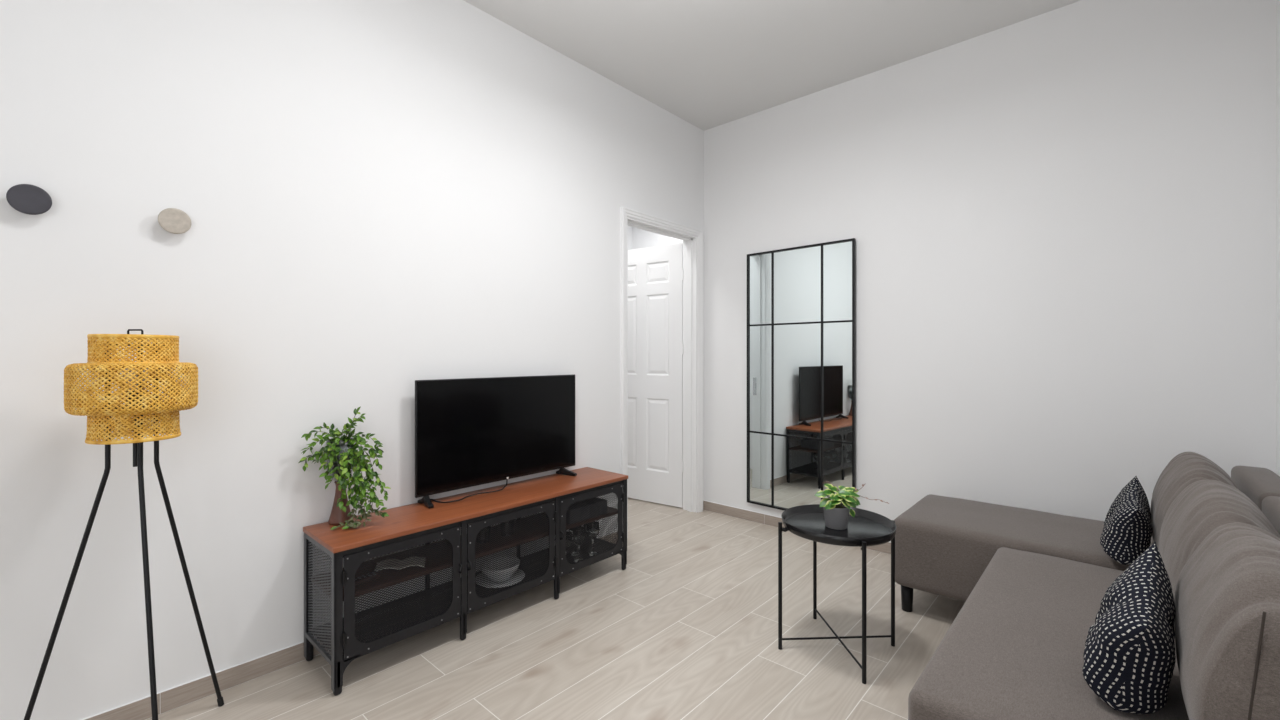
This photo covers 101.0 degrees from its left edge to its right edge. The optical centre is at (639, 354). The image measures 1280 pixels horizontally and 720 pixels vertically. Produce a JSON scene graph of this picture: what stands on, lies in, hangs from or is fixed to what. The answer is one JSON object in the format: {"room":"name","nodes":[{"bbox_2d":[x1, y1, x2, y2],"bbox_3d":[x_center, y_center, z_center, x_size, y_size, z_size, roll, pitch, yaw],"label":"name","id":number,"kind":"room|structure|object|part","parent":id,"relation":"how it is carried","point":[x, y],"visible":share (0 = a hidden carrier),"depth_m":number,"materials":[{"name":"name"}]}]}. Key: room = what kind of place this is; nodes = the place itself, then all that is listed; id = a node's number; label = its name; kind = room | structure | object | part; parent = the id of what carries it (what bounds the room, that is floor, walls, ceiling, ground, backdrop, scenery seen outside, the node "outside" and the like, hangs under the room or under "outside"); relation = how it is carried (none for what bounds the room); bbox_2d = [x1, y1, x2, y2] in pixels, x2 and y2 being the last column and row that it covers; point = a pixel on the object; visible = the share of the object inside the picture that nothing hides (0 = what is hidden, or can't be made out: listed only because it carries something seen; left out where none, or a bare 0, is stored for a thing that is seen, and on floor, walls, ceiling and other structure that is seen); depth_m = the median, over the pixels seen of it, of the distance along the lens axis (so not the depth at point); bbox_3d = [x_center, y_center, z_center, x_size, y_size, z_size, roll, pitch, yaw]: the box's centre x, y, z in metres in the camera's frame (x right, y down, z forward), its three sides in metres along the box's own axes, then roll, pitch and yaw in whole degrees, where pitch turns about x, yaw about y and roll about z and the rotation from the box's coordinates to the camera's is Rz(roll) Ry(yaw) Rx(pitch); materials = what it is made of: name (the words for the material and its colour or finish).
{"room":"living room","nodes":[
{"label":"living room","id":0,"kind":"room"},
{"bbox_2d":[0,0,703,719],"bbox_3d":[-1.600,-0.276,1.958,0.120,3.015,6.160,0,0,42],"label":"wall","id":1,"kind":"structure","parent":0,"point":[379,197],"depth_m":2.03,"materials":[{"name":"white paint"}]},
{"bbox_2d":[6,184,51,214],"bbox_3d":[-1.831,-0.463,1.584,0.038,0.090,0.090,0,0,42],"label":"wall hook","id":2,"kind":"object","parent":1,"relation":"attached to","point":[29,199],"visible":1,"depth_m":1.57,"materials":[{"name":"grey wood"}]},
{"bbox_2d":[158,208,191,233],"bbox_3d":[-1.612,-0.460,1.827,0.038,0.088,0.088,0,0,42],"label":"wall hook","id":3,"kind":"object","parent":1,"relation":"attached to","point":[172,220],"visible":1,"depth_m":1.81,"materials":[{"name":"brown wood"}]},
{"bbox_2d":[81,531,617,719],"bbox_3d":[-1.879,1.195,1.554,0.009,0.074,5.187,0,0,42],"label":"baseboard","id":4,"kind":"structure","parent":1,"relation":"attached to","point":[175,697],"depth_m":1.90,"materials":[{"name":"wood"}]},
{"bbox_2d":[628,243,683,507],"bbox_3d":[0.033,0.163,4.407,0.835,2.115,0.095,0,0,34],"label":"door","id":5,"kind":"structure","parent":1,"relation":"in","point":[656,273],"depth_m":4.35,"materials":[{"name":"white paint"}]},
{"bbox_2d":[621,207,702,538],"bbox_3d":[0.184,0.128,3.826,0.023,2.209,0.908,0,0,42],"label":"trim","id":6,"kind":"structure","parent":1,"relation":"attached to","point":[625,212],"depth_m":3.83,"materials":[{"name":"white paint"}]},
{"bbox_2d":[147,498,964,719],"bbox_3d":[-0.762,1.282,1.767,4.700,0.100,7.200,0,0,42],"label":"floor","id":7,"kind":"structure","parent":0,"point":[688,630],"depth_m":2.21,"materials":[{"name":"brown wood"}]},
{"bbox_2d":[24,329,223,719],"bbox_3d":[-1.470,0.578,1.523,0.467,1.309,0.508,0,0,42],"label":"floor lamp","id":8,"kind":"object","parent":7,"relation":"on","point":[160,358],"visible":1,"depth_m":1.50,"materials":[{"name":"yellow wicker"}]},
{"bbox_3d":[-1.662,0.596,1.503,0.235,1.264,0.012,0,0,-24],"label":"leg","id":9,"kind":"part","parent":8,"relation":"part of","materials":[{"name":"black metal"}]},
{"bbox_3d":[-1.495,0.244,1.559,0.161,0.179,0.168,0,0,42],"label":"shade frame","id":10,"kind":"part","parent":8,"relation":"part of","materials":[{"name":"metal"}]},
{"bbox_3d":[-1.504,0.096,1.573,0.288,0.145,0.288,0,0,42],"label":"lamp shade","id":11,"kind":"part","parent":8,"relation":"part of","materials":[{"name":"yellow wicker"}]},
{"bbox_3d":[-1.504,-0.011,1.573,0.198,0.090,0.198,0,0,42],"label":"lamp shade","id":12,"kind":"part","parent":8,"relation":"part of","materials":[{"name":"yellow wicker"}]},
{"bbox_3d":[-1.504,0.203,1.573,0.206,0.091,0.206,0,0,42],"label":"lamp shade","id":13,"kind":"part","parent":8,"relation":"part of","materials":[{"name":"yellow wicker"}]},
{"bbox_3d":[-1.504,0.063,1.573,0.060,0.094,0.060,0,0,42],"label":"bulb","id":14,"kind":"part","parent":8,"relation":"part of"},
{"bbox_2d":[126,391,143,407],"bbox_3d":[-1.504,0.132,1.573,0.040,0.050,0.040,0,0,42],"label":"bulb socket","id":15,"kind":"object","parent":8,"relation":"attached to","point":[129,398],"depth_m":1.56,"materials":[{"name":"yellow wicker"}]},
{"bbox_3d":[-1.504,-0.053,1.573,0.047,0.047,0.005,0,0,0],"label":"handle","id":16,"kind":"part","parent":8,"relation":"part of","materials":[{"name":"black metal"}]},
{"bbox_3d":[-1.364,0.596,1.470,0.235,1.264,0.012,0,0,36],"label":"leg","id":17,"kind":"part","parent":8,"relation":"part of","materials":[{"name":"black metal"}]},
{"bbox_3d":[-1.484,0.596,1.745,0.012,1.264,0.235,0,0,6],"label":"leg","id":18,"kind":"part","parent":8,"relation":"part of","materials":[{"name":"black metal"}]},
{"bbox_2d":[303,467,627,695],"bbox_3d":[-0.707,0.962,2.572,0.364,0.540,1.538,0,0,42],"label":"tv cabinet","id":19,"kind":"object","parent":7,"relation":"on","point":[459,523],"visible":0.97,"depth_m":2.27,"materials":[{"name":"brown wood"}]},
{"bbox_3d":[-1.332,0.973,2.128,0.026,0.519,0.026,0,0,42],"label":"leg","id":20,"kind":"part","parent":19,"relation":"part of","materials":[{"name":"grey metal"}]},
{"bbox_3d":[-1.222,0.962,2.014,0.339,0.500,0.012,0,0,42],"label":"frame","id":21,"kind":"part","parent":19,"relation":"part of","materials":[{"name":"metal"}]},
{"bbox_3d":[-1.097,0.973,1.916,0.022,0.519,0.028,0,0,42],"label":"leg","id":22,"kind":"part","parent":19,"relation":"part of","materials":[{"name":"grey metal"}]},
{"bbox_2d":[299,407,390,529],"bbox_3d":[-1.181,0.452,2.155,0.323,0.480,0.171,0,0,-2],"label":"potted plant","id":23,"kind":"object","parent":19,"relation":"on","point":[342,457],"visible":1,"depth_m":2.13,"materials":[{"name":"green plant"}]},
{"bbox_2d":[326,438,354,481],"bbox_3d":[-1.239,0.438,2.187,0.103,0.172,0.103,0,0,42],"label":"glass bowl","id":24,"kind":"object","parent":23,"relation":"on","point":[341,444],"depth_m":2.14,"materials":[{"name":"clear glass"}]},
{"bbox_2d":[375,557,424,570],"bbox_3d":[-1.007,0.880,2.223,0.197,0.016,0.096,0,0,-16],"label":"leaflet","id":25,"kind":"object","parent":19,"relation":"on","point":[410,557],"visible":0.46,"depth_m":2.21,"materials":[{"name":"paper"}]},
{"bbox_3d":[-0.925,0.927,2.095,0.004,0.386,0.460,0,0,42],"label":"door","id":26,"kind":"part","parent":19,"relation":"part of","materials":[{"name":"grey metal"}]},
{"bbox_3d":[-1.002,0.973,2.497,0.016,0.519,0.022,0,0,42],"label":"leg","id":27,"kind":"part","parent":19,"relation":"part of","materials":[{"name":"grey metal"}]},
{"bbox_2d":[311,537,614,657],"bbox_3d":[-0.716,1.115,2.581,0.310,0.013,1.496,0,0,42],"label":"shelf","id":28,"kind":"object","parent":19,"relation":"attached to","point":[555,576],"depth_m":2.32,"materials":[{"name":"grey metal"}]},
{"bbox_3d":[-0.766,0.973,2.284,0.022,0.519,0.026,0,0,42],"label":"leg","id":29,"kind":"part","parent":19,"relation":"part of","materials":[{"name":"grey metal"}]},
{"bbox_2d":[313,507,617,600],"bbox_3d":[-0.718,0.901,2.583,0.292,0.018,1.494,0,0,42],"label":"shelf","id":30,"kind":"object","parent":19,"relation":"attached to","point":[315,582],"depth_m":2.35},
{"bbox_2d":[430,479,507,502],"bbox_3d":[-0.819,0.668,2.624,0.117,0.048,0.412,0,0,42],"label":"power cord","id":31,"kind":"object","parent":19,"relation":"on","point":[507,479],"visible":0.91,"depth_m":2.58,"materials":[{"name":"black plastic"}]},
{"bbox_2d":[476,526,489,542],"bbox_3d":[-0.751,0.834,2.525,0.080,0.115,0.080,0,0,42],"label":"drinking glass","id":32,"kind":"object","parent":19,"relation":"on","point":[488,526],"visible":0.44,"depth_m":2.50,"materials":[{"name":"clear glass"}]},
{"bbox_2d":[415,374,576,508],"bbox_3d":[-0.693,0.404,2.749,0.138,0.576,0.954,0,0,42],"label":"television","id":33,"kind":"object","parent":19,"relation":"on","point":[469,432],"visible":1,"depth_m":2.69,"materials":[{"name":"black plastic"}]},
{"bbox_2d":[475,569,524,587],"bbox_3d":[-0.687,1.099,2.595,0.240,0.018,0.240,0,0,42],"label":"plate","id":34,"kind":"object","parent":19,"relation":"on","point":[517,569],"visible":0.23,"depth_m":2.57,"materials":[{"name":"white ceramic"}]},
{"bbox_2d":[481,555,519,581],"bbox_3d":[-0.687,1.062,2.595,0.192,0.083,0.192,0,0,42],"label":"bowl","id":35,"kind":"object","parent":34,"relation":"on","point":[503,557],"visible":0.34,"depth_m":2.63,"materials":[{"name":"white ceramic"}]},
{"bbox_2d":[500,519,514,535],"bbox_3d":[-0.660,0.834,2.625,0.080,0.115,0.080,0,0,42],"label":"drinking glass","id":36,"kind":"object","parent":19,"relation":"on","point":[514,519],"visible":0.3,"depth_m":2.60,"materials":[{"name":"clear glass"}]},
{"bbox_3d":[-0.588,0.927,2.469,0.004,0.386,0.480,0,0,42],"label":"door","id":37,"kind":"part","parent":19,"relation":"part of","materials":[{"name":"grey metal"}]},
{"bbox_3d":[-0.658,0.973,2.878,0.016,0.519,0.022,0,0,42],"label":"leg","id":38,"kind":"part","parent":19,"relation":"part of","materials":[{"name":"grey metal"}]},
{"bbox_3d":[-0.422,0.973,2.664,0.022,0.519,0.026,0,0,42],"label":"leg","id":39,"kind":"part","parent":19,"relation":"part of","materials":[{"name":"grey metal"}]},
{"bbox_2d":[568,525,581,555],"bbox_3d":[-0.362,1.024,2.948,0.076,0.170,0.076,0,0,-29],"label":"wine glass","id":40,"kind":"object","parent":19,"relation":"on","point":[581,525],"visible":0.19,"depth_m":2.94,"materials":[{"name":"clear glass"}]},
{"bbox_2d":[546,497,606,523],"bbox_3d":[-0.349,0.856,2.944,0.208,0.072,0.274,0,0,42],"label":"tray","id":41,"kind":"object","parent":19,"relation":"on","point":[594,497],"visible":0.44,"depth_m":2.88,"materials":[{"name":"plastic"}]},
{"bbox_2d":[572,527,585,561],"bbox_3d":[-0.329,1.024,2.851,0.076,0.170,0.076,0,0,-29],"label":"wine glass","id":42,"kind":"object","parent":19,"relation":"on","point":[577,527],"visible":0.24,"depth_m":2.83,"materials":[{"name":"clear glass"}]},
{"bbox_3d":[-0.252,0.927,2.840,0.004,0.386,0.455,0,0,42],"label":"door","id":43,"kind":"part","parent":19,"relation":"part of","materials":[{"name":"grey metal"}]},
{"bbox_2d":[586,521,599,555],"bbox_3d":[-0.263,1.024,2.946,0.076,0.170,0.076,0,0,-29],"label":"wine glass","id":44,"kind":"object","parent":19,"relation":"on","point":[596,521],"visible":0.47,"depth_m":2.92,"materials":[{"name":"clear glass"}]},
{"bbox_3d":[-0.093,0.973,3.028,0.022,0.519,0.028,0,0,42],"label":"leg","id":45,"kind":"part","parent":19,"relation":"part of","materials":[{"name":"grey metal"}]},
{"bbox_2d":[778,504,896,683],"bbox_3d":[0.830,0.963,2.225,0.452,0.538,0.452,0,0,42],"label":"tray table","id":46,"kind":"object","parent":7,"relation":"on","point":[866,528],"visible":0.84,"depth_m":2.21,"materials":[{"name":"black metal"}]},
{"bbox_3d":[0.588,0.968,2.213,0.016,0.529,0.016,0,0,42],"label":"leg","id":47,"kind":"part","parent":46,"relation":"part of","materials":[{"name":"black metal"}]},
{"bbox_3d":[0.817,0.968,2.467,0.016,0.529,0.016,0,0,42],"label":"leg","id":48,"kind":"part","parent":46,"relation":"part of","materials":[{"name":"black metal"}]},
{"bbox_2d":[781,504,896,546],"bbox_3d":[0.830,0.712,2.225,0.452,0.038,0.452,0,0,42],"label":"tray","id":49,"kind":"object","parent":46,"relation":"on","point":[866,528],"depth_m":2.21,"materials":[{"name":"black metal"}]},
{"bbox_2d":[815,481,888,529],"bbox_3d":[0.888,0.629,2.238,0.293,0.193,0.132,0,0,-11],"label":"potted plant","id":50,"kind":"object","parent":46,"relation":"on","point":[836,510],"visible":1,"depth_m":2.20,"materials":[{"name":"green plant"}]},
{"bbox_3d":[0.829,0.680,2.231,0.109,0.092,0.109,0,0,42],"label":"pot","id":51,"kind":"part","parent":50,"relation":"part of","materials":[{"name":"grey ceramic"}]},
{"bbox_3d":[0.842,0.968,1.983,0.016,0.529,0.016,0,0,42],"label":"leg","id":52,"kind":"part","parent":46,"relation":"part of","materials":[{"name":"black metal"}]},
{"bbox_3d":[1.072,0.968,2.237,0.016,0.529,0.016,0,0,42],"label":"leg","id":53,"kind":"part","parent":46,"relation":"part of","materials":[{"name":"black metal"}]},
{"bbox_2d":[894,466,1279,719],"bbox_3d":[1.431,0.843,1.834,1.277,0.778,1.992,0,0,42],"label":"sofa","id":54,"kind":"object","parent":7,"relation":"on","point":[1032,585],"visible":0.45,"depth_m":1.68,"materials":[{"name":"grey fabric"}]},
{"bbox_3d":[1.289,1.166,2.548,0.057,0.132,0.057,0,0,42],"label":"leg","id":55,"kind":"part","parent":54,"relation":"part of","materials":[{"name":"black plastic"}]},
{"bbox_3d":[1.312,0.938,1.463,0.718,0.333,1.282,0,0,42],"label":"seat","id":56,"kind":"part","parent":54,"relation":"part of","materials":[{"name":"grey fabric"}]},
{"bbox_2d":[1100,476,1151,564],"bbox_3d":[1.872,0.621,2.035,0.145,0.290,0.370,0,0,42],"label":"throw pillow","id":57,"kind":"object","parent":54,"relation":"on","point":[1126,534],"visible":0.92,"depth_m":1.93,"materials":[{"name":"black fabric"}]},
{"bbox_2d":[1082,542,1175,713],"bbox_3d":[1.133,0.607,1.222,0.364,0.320,0.159,0,0,-41],"label":"throw pillow","id":58,"kind":"object","parent":54,"relation":"on","point":[1129,656],"visible":1,"depth_m":1.13,"materials":[{"name":"black fabric"}]},
{"bbox_2d":[1150,452,1238,548],"bbox_3d":[2.052,0.570,1.946,0.244,0.396,0.590,0,0,42],"label":"cushion","id":59,"kind":"object","parent":54,"relation":"on","point":[1186,468],"visible":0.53,"depth_m":1.87,"materials":[{"name":"grey fabric"}]},
{"bbox_2d":[1158,480,1279,595],"bbox_3d":[1.654,0.570,1.504,0.247,0.397,0.591,0,0,42],"label":"cushion","id":60,"kind":"object","parent":54,"relation":"on","point":[1203,506],"visible":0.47,"depth_m":1.42,"materials":[{"name":"grey fabric"}]},
{"bbox_2d":[1174,523,1279,719],"bbox_3d":[1.269,0.569,1.079,0.250,0.398,0.559,0,0,42],"label":"cushion","id":61,"kind":"object","parent":54,"relation":"on","point":[1227,593],"visible":0.98,"depth_m":0.96,"materials":[{"name":"grey fabric"}]},
{"bbox_3d":[2.318,0.778,1.952,0.119,0.649,0.626,0,0,42],"label":"backrest","id":62,"kind":"part","parent":54,"relation":"part of","materials":[{"name":"grey fabric"}]},
{"bbox_3d":[1.648,0.778,1.211,0.119,0.649,1.358,0,0,42],"label":"backrest","id":63,"kind":"part","parent":54,"relation":"part of","materials":[{"name":"grey fabric"}]},
{"bbox_2d":[628,226,631,249],"bbox_3d":[-0.927,-0.143,5.015,0.100,2.750,2.400,0,0,42],"label":"wall","id":64,"kind":"structure","parent":0,"point":[629,227],"depth_m":5.84,"materials":[{"name":"white paint"}]},
{"bbox_2d":[632,227,682,248],"bbox_3d":[0.446,-0.143,5.460,1.540,2.750,0.100,0,0,42],"label":"wall","id":65,"kind":"structure","parent":0,"point":[641,238],"depth_m":5.71,"materials":[{"name":"white paint"}]},
{"bbox_2d":[464,0,1080,130],"bbox_3d":[-0.472,-1.833,0.939,3.160,0.100,6.360,0,0,42],"label":"ceiling","id":66,"kind":"structure","parent":0,"point":[709,64],"depth_m":2.96,"materials":[{"name":"paint"}]},
{"bbox_2d":[704,0,1275,541],"bbox_3d":[1.626,-0.276,3.261,3.160,3.015,0.100,0,0,42],"label":"wall","id":67,"kind":"structure","parent":0,"point":[1062,221],"depth_m":2.79,"materials":[{"name":"white paint"}]},
{"bbox_2d":[703,500,890,554],"bbox_3d":[1.597,1.195,3.214,2.940,0.074,0.009,0,0,42],"label":"baseboard","id":68,"kind":"structure","parent":67,"relation":"attached to","point":[770,520],"depth_m":3.91,"materials":[{"name":"tile"}]},
{"bbox_2d":[747,238,855,510],"bbox_3d":[1.087,0.174,3.650,0.794,1.837,0.025,0,0,44],"label":"wall mirror","id":69,"kind":"object","parent":67,"relation":"attached to","point":[801,300],"visible":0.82,"depth_m":3.63,"materials":[{"name":"clear glass"}]},
{"bbox_2d":[1276,0,1279,475],"bbox_3d":[0.663,-0.276,-0.087,0.100,3.015,6.160,0,0,42],"label":"wall","id":70,"kind":"structure","parent":0,"point":[1277,1],"depth_m":2.20,"materials":[{"name":"white paint"}]}
]}

